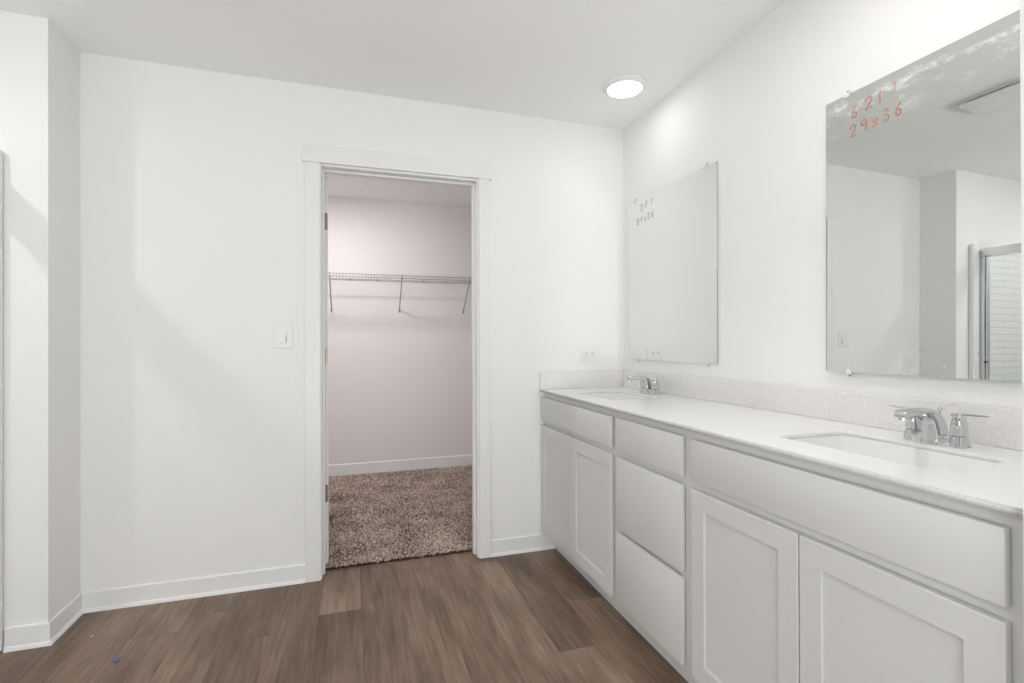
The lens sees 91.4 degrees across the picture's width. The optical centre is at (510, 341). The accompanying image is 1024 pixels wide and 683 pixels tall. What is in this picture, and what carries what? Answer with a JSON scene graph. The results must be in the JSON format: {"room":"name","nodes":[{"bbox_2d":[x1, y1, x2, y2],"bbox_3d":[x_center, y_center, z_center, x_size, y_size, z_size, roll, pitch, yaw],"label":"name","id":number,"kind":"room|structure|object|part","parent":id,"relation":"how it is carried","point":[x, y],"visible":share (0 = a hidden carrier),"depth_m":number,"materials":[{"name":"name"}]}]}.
{"room":"bathroom","nodes":[
{"label":"bathroom","id":0,"kind":"room"},
{"bbox_2d":[0,11,79,650],"bbox_3d":[-2.416,-0.040,1.943,1.169,2.440,0.360,0,0,-18],"label":"wall","id":1,"kind":"structure","parent":0,"point":[40,67],"depth_m":1.94,"materials":[{"name":"white paint"}]},
{"bbox_2d":[3,621,52,652],"bbox_3d":[-1.851,1.135,1.919,0.150,0.086,0.019,0,0,-18],"label":"baseboard","id":2,"kind":"structure","parent":1,"relation":"attached to","point":[29,636],"depth_m":1.92,"materials":[{"name":"white paint"}]},
{"bbox_3d":[-1.850,1.170,1.914,0.150,0.016,0.010,0,0,-18],"label":"shoe molding","id":3,"kind":"part","parent":2,"relation":"part of","materials":[{"name":"white paint"}]},
{"bbox_2d":[47,592,82,645],"bbox_3d":[-1.825,1.135,2.053,0.019,0.086,0.258,0,0,-18],"label":"baseboard","id":4,"kind":"structure","parent":1,"relation":"attached to","point":[65,618],"depth_m":2.04,"materials":[{"name":"white paint"}]},
{"bbox_3d":[-1.821,1.170,2.054,0.010,0.016,0.258,0,0,-18],"label":"shoe molding","id":5,"kind":"part","parent":4,"relation":"part of","materials":[{"name":"white paint"}]},
{"bbox_2d":[0,549,687,682],"bbox_3d":[-0.763,1.222,1.169,4.087,0.100,6.740,0,0,-18],"label":"floor","id":6,"kind":"structure","parent":0,"point":[462,617],"depth_m":1.99,"materials":[{"name":"wood"}]},
{"bbox_2d":[0,150,2,651],"bbox_3d":[-2.195,0.224,1.025,1.034,1.905,1.521,0,0,-18],"label":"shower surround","id":7,"kind":"object","parent":6,"relation":"on","point":[1,152],"visible":1,"depth_m":1.89,"materials":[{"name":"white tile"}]},
{"bbox_2d":[325,465,471,569],"bbox_3d":[-0.906,1.167,3.553,2.668,0.026,1.884,0,0,-18],"label":"carpet","id":8,"kind":"object","parent":6,"relation":"on","point":[380,517],"visible":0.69,"depth_m":3.33,"materials":[{"name":"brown carpet"}]},
{"bbox_2d":[541,393,631,624],"bbox_3d":[0.546,0.728,2.509,0.531,0.889,0.824,0,0,-18],"label":"vanity cabinet","id":9,"kind":"object","parent":6,"relation":"on","point":[579,452],"visible":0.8,"depth_m":2.34,"materials":[{"name":"white paint"}]},
{"bbox_3d":[0.241,0.761,2.630,0.007,0.469,0.278,0,0,-18],"label":"door panel","id":10,"kind":"part","parent":9,"relation":"part of","materials":[{"name":"white paint"}]},
{"bbox_3d":[0.238,0.761,2.629,0.017,0.586,0.394,0,0,-18],"label":"door","id":11,"kind":"part","parent":9,"relation":"part of","materials":[{"name":"white paint"}]},
{"bbox_3d":[0.362,0.759,2.251,0.007,0.469,0.278,0,0,-18],"label":"door panel","id":12,"kind":"part","parent":9,"relation":"part of","materials":[{"name":"white paint"}]},
{"bbox_3d":[0.359,0.759,2.250,0.017,0.586,0.394,0,0,-18],"label":"door","id":13,"kind":"part","parent":9,"relation":"part of","materials":[{"name":"white paint"}]},
{"bbox_2d":[616,412,698,682],"bbox_3d":[0.741,0.726,1.894,0.531,0.889,0.465,0,0,-18],"label":"base cabinet","id":14,"kind":"object","parent":6,"relation":"on","point":[653,459],"visible":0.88,"depth_m":1.75,"materials":[{"name":"white paint"}]},
{"bbox_3d":[0.496,0.606,1.816,0.017,0.282,0.416,0,0,-18],"label":"drawer","id":15,"kind":"part","parent":14,"relation":"part of","materials":[{"name":"white paint"}]},
{"bbox_3d":[0.495,0.373,1.817,0.017,0.131,0.416,0,0,-18],"label":"drawer","id":16,"kind":"part","parent":14,"relation":"part of","materials":[{"name":"white paint"}]},
{"bbox_3d":[0.496,0.907,1.815,0.017,0.282,0.416,0,0,-18],"label":"drawer","id":17,"kind":"part","parent":14,"relation":"part of","materials":[{"name":"white paint"}]},
{"bbox_2d":[691,431,1023,682],"bbox_3d":[0.939,0.723,1.270,0.531,0.889,0.842,0,0,-18],"label":"vanity cabinet","id":18,"kind":"object","parent":6,"relation":"on","point":[802,571],"visible":0.94,"depth_m":1.09,"materials":[{"name":"white paint"}]},
{"bbox_3d":[0.637,0.756,1.383,0.007,0.469,0.278,0,0,-18],"label":"door panel","id":19,"kind":"part","parent":18,"relation":"part of","materials":[{"name":"white paint"}]},
{"bbox_3d":[0.634,0.756,1.382,0.017,0.586,0.394,0,0,-18],"label":"door","id":20,"kind":"part","parent":18,"relation":"part of","materials":[{"name":"white paint"}]},
{"bbox_2d":[540,387,1022,516],"bbox_3d":[0.742,0.274,1.885,0.540,0.013,2.135,0,0,-18],"label":"countertop","id":21,"kind":"structure","parent":18,"relation":"on","point":[998,485],"depth_m":1.33,"materials":[{"name":"white stone"}]},
{"bbox_2d":[586,393,649,399],"bbox_3d":[0.529,0.355,2.515,0.294,0.144,0.428,0,0,-18],"label":"sink","id":22,"kind":"object","parent":21,"relation":"in","point":[611,396],"visible":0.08,"depth_m":2.71,"materials":[{"name":"white ceramic"}]},
{"bbox_2d":[626,375,662,394],"bbox_3d":[0.663,0.223,2.544,0.158,0.095,0.230,0,0,-18],"label":"faucet","id":23,"kind":"object","parent":21,"relation":"on","point":[647,386],"visible":1,"depth_m":2.53,"materials":[{"name":"silver metal"}]},
{"bbox_3d":[0.663,0.223,2.544,0.158,0.095,0.046,0,0,-18],"label":"spout","id":24,"kind":"part","parent":23,"relation":"part of","materials":[{"name":"silver metal"}]},
{"bbox_3d":[0.712,0.257,2.560,0.044,0.026,0.090,0,0,-18],"label":"plate","id":25,"kind":"part","parent":23,"relation":"part of","materials":[{"name":"silver metal"}]},
{"bbox_3d":[0.728,0.254,2.509,0.040,0.031,0.034,0,0,-18],"label":"handle","id":26,"kind":"part","parent":23,"relation":"part of","materials":[{"name":"silver metal"}]},
{"bbox_3d":[0.735,0.211,2.487,0.033,0.055,0.076,0,0,-18],"label":"handle","id":27,"kind":"part","parent":23,"relation":"part of","materials":[{"name":"silver metal"}]},
{"bbox_2d":[791,435,993,469],"bbox_3d":[0.929,0.350,1.253,0.294,0.144,0.428,0,0,-18],"label":"sink","id":28,"kind":"object","parent":21,"relation":"in","point":[921,458],"visible":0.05,"depth_m":1.34,"materials":[{"name":"white ceramic"}]},
{"bbox_2d":[888,405,990,448],"bbox_3d":[1.056,0.217,1.284,0.158,0.095,0.230,0,0,-18],"label":"faucet","id":29,"kind":"object","parent":21,"relation":"on","point":[922,424],"visible":1,"depth_m":1.27,"materials":[{"name":"silver metal"}]},
{"bbox_3d":[1.082,0.207,1.373,0.033,0.055,0.076,0,0,-18],"label":"handle","id":30,"kind":"part","parent":29,"relation":"part of","materials":[{"name":"silver metal"}]},
{"bbox_3d":[1.089,0.250,1.350,0.040,0.031,0.034,0,0,-18],"label":"handle","id":31,"kind":"part","parent":29,"relation":"part of","materials":[{"name":"silver metal"}]},
{"bbox_3d":[1.056,0.217,1.284,0.158,0.095,0.046,0,0,-18],"label":"spout","id":32,"kind":"part","parent":29,"relation":"part of","materials":[{"name":"silver metal"}]},
{"bbox_3d":[1.105,0.252,1.300,0.044,0.026,0.090,0,0,-18],"label":"plate","id":33,"kind":"part","parent":29,"relation":"part of","materials":[{"name":"silver metal"}]},
{"bbox_3d":[1.121,0.249,1.249,0.040,0.031,0.034,0,0,-18],"label":"handle","id":34,"kind":"part","parent":29,"relation":"part of","materials":[{"name":"silver metal"}]},
{"bbox_3d":[1.129,0.206,1.226,0.033,0.055,0.076,0,0,-18],"label":"handle","id":35,"kind":"part","parent":29,"relation":"part of","materials":[{"name":"silver metal"}]},
{"bbox_3d":[0.757,0.754,1.004,0.007,0.469,0.278,0,0,-18],"label":"door panel","id":36,"kind":"part","parent":18,"relation":"part of","materials":[{"name":"white paint"}]},
{"bbox_3d":[0.754,0.754,1.003,0.017,0.586,0.394,0,0,-18],"label":"door","id":37,"kind":"part","parent":18,"relation":"part of","materials":[{"name":"white paint"}]},
{"bbox_2d":[80,52,623,591],"bbox_3d":[-0.618,-0.043,2.639,2.678,2.440,0.120,0,0,-18],"label":"wall","id":38,"kind":"structure","parent":0,"point":[192,181],"depth_m":2.37,"materials":[{"name":"white paint"}]},
{"bbox_2d":[80,564,304,613],"bbox_3d":[-1.437,1.135,2.302,0.908,0.086,0.019,0,0,-18],"label":"baseboard","id":39,"kind":"structure","parent":38,"relation":"attached to","point":[183,589],"depth_m":2.29,"materials":[{"name":"white paint"}]},
{"bbox_3d":[-1.435,1.170,2.298,0.908,0.016,0.010,0,0,-18],"label":"shoe molding","id":40,"kind":"part","parent":39,"relation":"part of","materials":[{"name":"white paint"}]},
{"bbox_2d":[274,323,291,347],"bbox_3d":[-1.101,-0.027,2.416,0.082,0.121,0.012,0,0,-18],"label":"light switch","id":41,"kind":"object","parent":38,"relation":"attached to","point":[282,332],"visible":1,"depth_m":2.41,"materials":[{"name":"white plastic"}]},
{"bbox_3d":[-1.101,-0.027,2.415,0.037,0.070,0.002,0,0,-18],"label":"rocker frame","id":42,"kind":"part","parent":41,"relation":"part of","materials":[{"name":"white plastic"}]},
{"bbox_2d":[305,161,320,582],"bbox_3d":[-0.973,0.149,2.454,0.070,2.056,0.017,0,0,-18],"label":"trim","id":43,"kind":"structure","parent":38,"relation":"attached to","point":[312,169],"depth_m":2.44,"materials":[{"name":"white paint"}]},
{"bbox_2d":[320,166,324,578],"bbox_3d":[-0.958,0.155,2.530,0.030,2.045,0.124,0,0,-18],"label":"trim","id":44,"kind":"structure","parent":38,"relation":"attached to","point":[322,173],"depth_m":2.52,"materials":[{"name":"white paint"}]},
{"bbox_2d":[325,176,328,563],"bbox_3d":[-1.098,0.150,2.952,0.036,2.013,0.784,0,0,-20],"label":"door","id":45,"kind":"structure","parent":38,"relation":"in","point":[326,177],"depth_m":2.60,"materials":[{"name":"white paint"}]},
{"bbox_2d":[302,143,491,179],"bbox_3d":[-0.561,-0.922,2.586,0.958,0.084,0.022,0,0,-18],"label":"trim","id":46,"kind":"structure","parent":38,"relation":"attached to","point":[321,154],"depth_m":2.56,"materials":[{"name":"white paint"}]},
{"bbox_2d":[320,164,477,187],"bbox_3d":[-0.580,-0.870,2.654,0.829,0.025,0.124,0,0,-18],"label":"trim","id":47,"kind":"structure","parent":38,"relation":"attached to","point":[328,169],"depth_m":2.62,"materials":[{"name":"white paint"}]},
{"bbox_2d":[471,181,478,557],"bbox_3d":[-0.196,0.153,2.772,0.030,2.045,0.124,0,0,-18],"label":"trim","id":48,"kind":"structure","parent":38,"relation":"attached to","point":[474,189],"depth_m":2.75,"materials":[{"name":"white paint"}]},
{"bbox_2d":[478,178,490,558],"bbox_3d":[-0.143,0.147,2.717,0.060,2.056,0.017,0,0,-18],"label":"trim","id":49,"kind":"structure","parent":38,"relation":"attached to","point":[483,184],"depth_m":2.71,"materials":[{"name":"white paint"}]},
{"bbox_2d":[491,533,555,556],"bbox_3d":[0.070,1.132,2.779,0.380,0.086,0.019,0,0,-18],"label":"baseboard","id":50,"kind":"structure","parent":38,"relation":"attached to","point":[538,542],"depth_m":2.77,"materials":[{"name":"white paint"}]},
{"bbox_3d":[0.071,1.167,2.775,0.380,0.016,0.010,0,0,-18],"label":"shoe molding","id":51,"kind":"part","parent":50,"relation":"part of","materials":[{"name":"white paint"}]},
{"bbox_2d":[540,370,622,389],"bbox_3d":[0.422,0.222,2.896,0.540,0.100,0.015,0,0,-18],"label":"backsplash","id":52,"kind":"structure","parent":38,"relation":"attached to","point":[592,378],"depth_m":2.88,"materials":[{"name":"stone"}]},
{"bbox_2d":[580,347,597,360],"bbox_3d":[0.459,0.075,2.912,0.117,0.077,0.009,0,0,-18],"label":"wall outlet","id":53,"kind":"object","parent":38,"relation":"attached to","point":[586,353],"visible":1,"depth_m":2.91,"materials":[{"name":"white plastic"}]},
{"bbox_2d":[584,351,594,356],"bbox_3d":[0.460,0.075,2.909,0.068,0.033,0.003,0,0,-18],"label":"receptacle","id":54,"kind":"object","parent":53,"relation":"attached to","point":[586,353],"depth_m":2.91,"materials":[{"name":"grey plastic"}]},
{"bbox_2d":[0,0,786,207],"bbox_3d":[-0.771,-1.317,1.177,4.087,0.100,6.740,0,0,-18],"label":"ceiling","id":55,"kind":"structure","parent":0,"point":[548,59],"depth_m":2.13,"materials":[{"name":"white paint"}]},
{"bbox_2d":[603,74,646,97],"bbox_3d":[0.565,-1.254,2.476,0.212,0.027,0.212,0,0,-18],"label":"recessed light","id":56,"kind":"object","parent":55,"relation":"in","point":[626,85],"visible":1,"depth_m":2.44,"materials":[{"name":"white plastic"}]},
{"bbox_2d":[328,196,471,464],"bbox_3d":[-1.767,-0.035,4.329,3.847,2.440,0.120,0,0,-18],"label":"wall","id":57,"kind":"structure","parent":0,"point":[400,384],"depth_m":4.50,"materials":[{"name":"white paint"}]},
{"bbox_2d":[328,455,471,476],"bbox_3d":[-1.187,1.128,4.440,2.676,0.112,0.009,0,0,-18],"label":"baseboard","id":58,"kind":"structure","parent":57,"relation":"attached to","point":[463,460],"depth_m":4.49,"materials":[{"name":"white paint"}]},
{"bbox_2d":[328,272,471,313],"bbox_3d":[-1.145,-0.407,4.298,2.618,0.302,0.315,0,0,-18],"label":"wire shelf","id":59,"kind":"object","parent":57,"relation":"attached to","point":[329,275],"visible":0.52,"depth_m":4.28,"materials":[{"name":"grey metal"}]},
{"bbox_3d":[-1.143,-0.547,4.292,2.618,0.006,0.007,0,0,-18],"label":"rail","id":60,"kind":"part","parent":59,"relation":"part of","materials":[{"name":"grey metal"}]},
{"bbox_3d":[-1.099,-0.531,4.153,2.618,0.049,0.010,0,0,-18],"label":"rail","id":61,"kind":"part","parent":59,"relation":"part of","materials":[{"name":"grey metal"}]},
{"bbox_2d":[623,0,1021,408],"bbox_3d":[1.124,-0.051,1.773,0.120,2.440,6.500,0,0,-18],"label":"wall","id":62,"kind":"structure","parent":0,"point":[757,109],"depth_m":1.88,"materials":[{"name":"white paint"}]},
{"bbox_2d":[628,161,717,366],"bbox_3d":[0.803,-0.346,2.566,0.011,0.932,0.743,0,0,-18],"label":"wall mirror","id":63,"kind":"object","parent":62,"relation":"attached to","point":[673,229],"visible":1,"depth_m":2.49,"materials":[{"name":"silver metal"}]},
{"bbox_2d":[623,370,1022,450],"bbox_3d":[0.995,0.217,1.957,0.015,0.100,2.120,0,0,-18],"label":"backsplash","id":64,"kind":"structure","parent":62,"relation":"attached to","point":[1003,429],"depth_m":1.65,"materials":[{"name":"stone"}]},
{"bbox_2d":[826,9,1021,381],"bbox_3d":[1.187,-0.351,1.337,0.014,0.932,0.750,0,0,-18],"label":"wall mirror","id":65,"kind":"object","parent":62,"relation":"attached to","point":[924,270],"visible":1,"depth_m":1.39,"materials":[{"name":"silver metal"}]},
{"bbox_2d":[1020,0,1023,591],"bbox_3d":[1.078,-0.054,0.806,0.551,2.440,0.120,0,0,-18],"label":"wall","id":66,"kind":"structure","parent":0,"point":[1021,1],"depth_m":0.78,"materials":[{"name":"white paint"}]}
]}

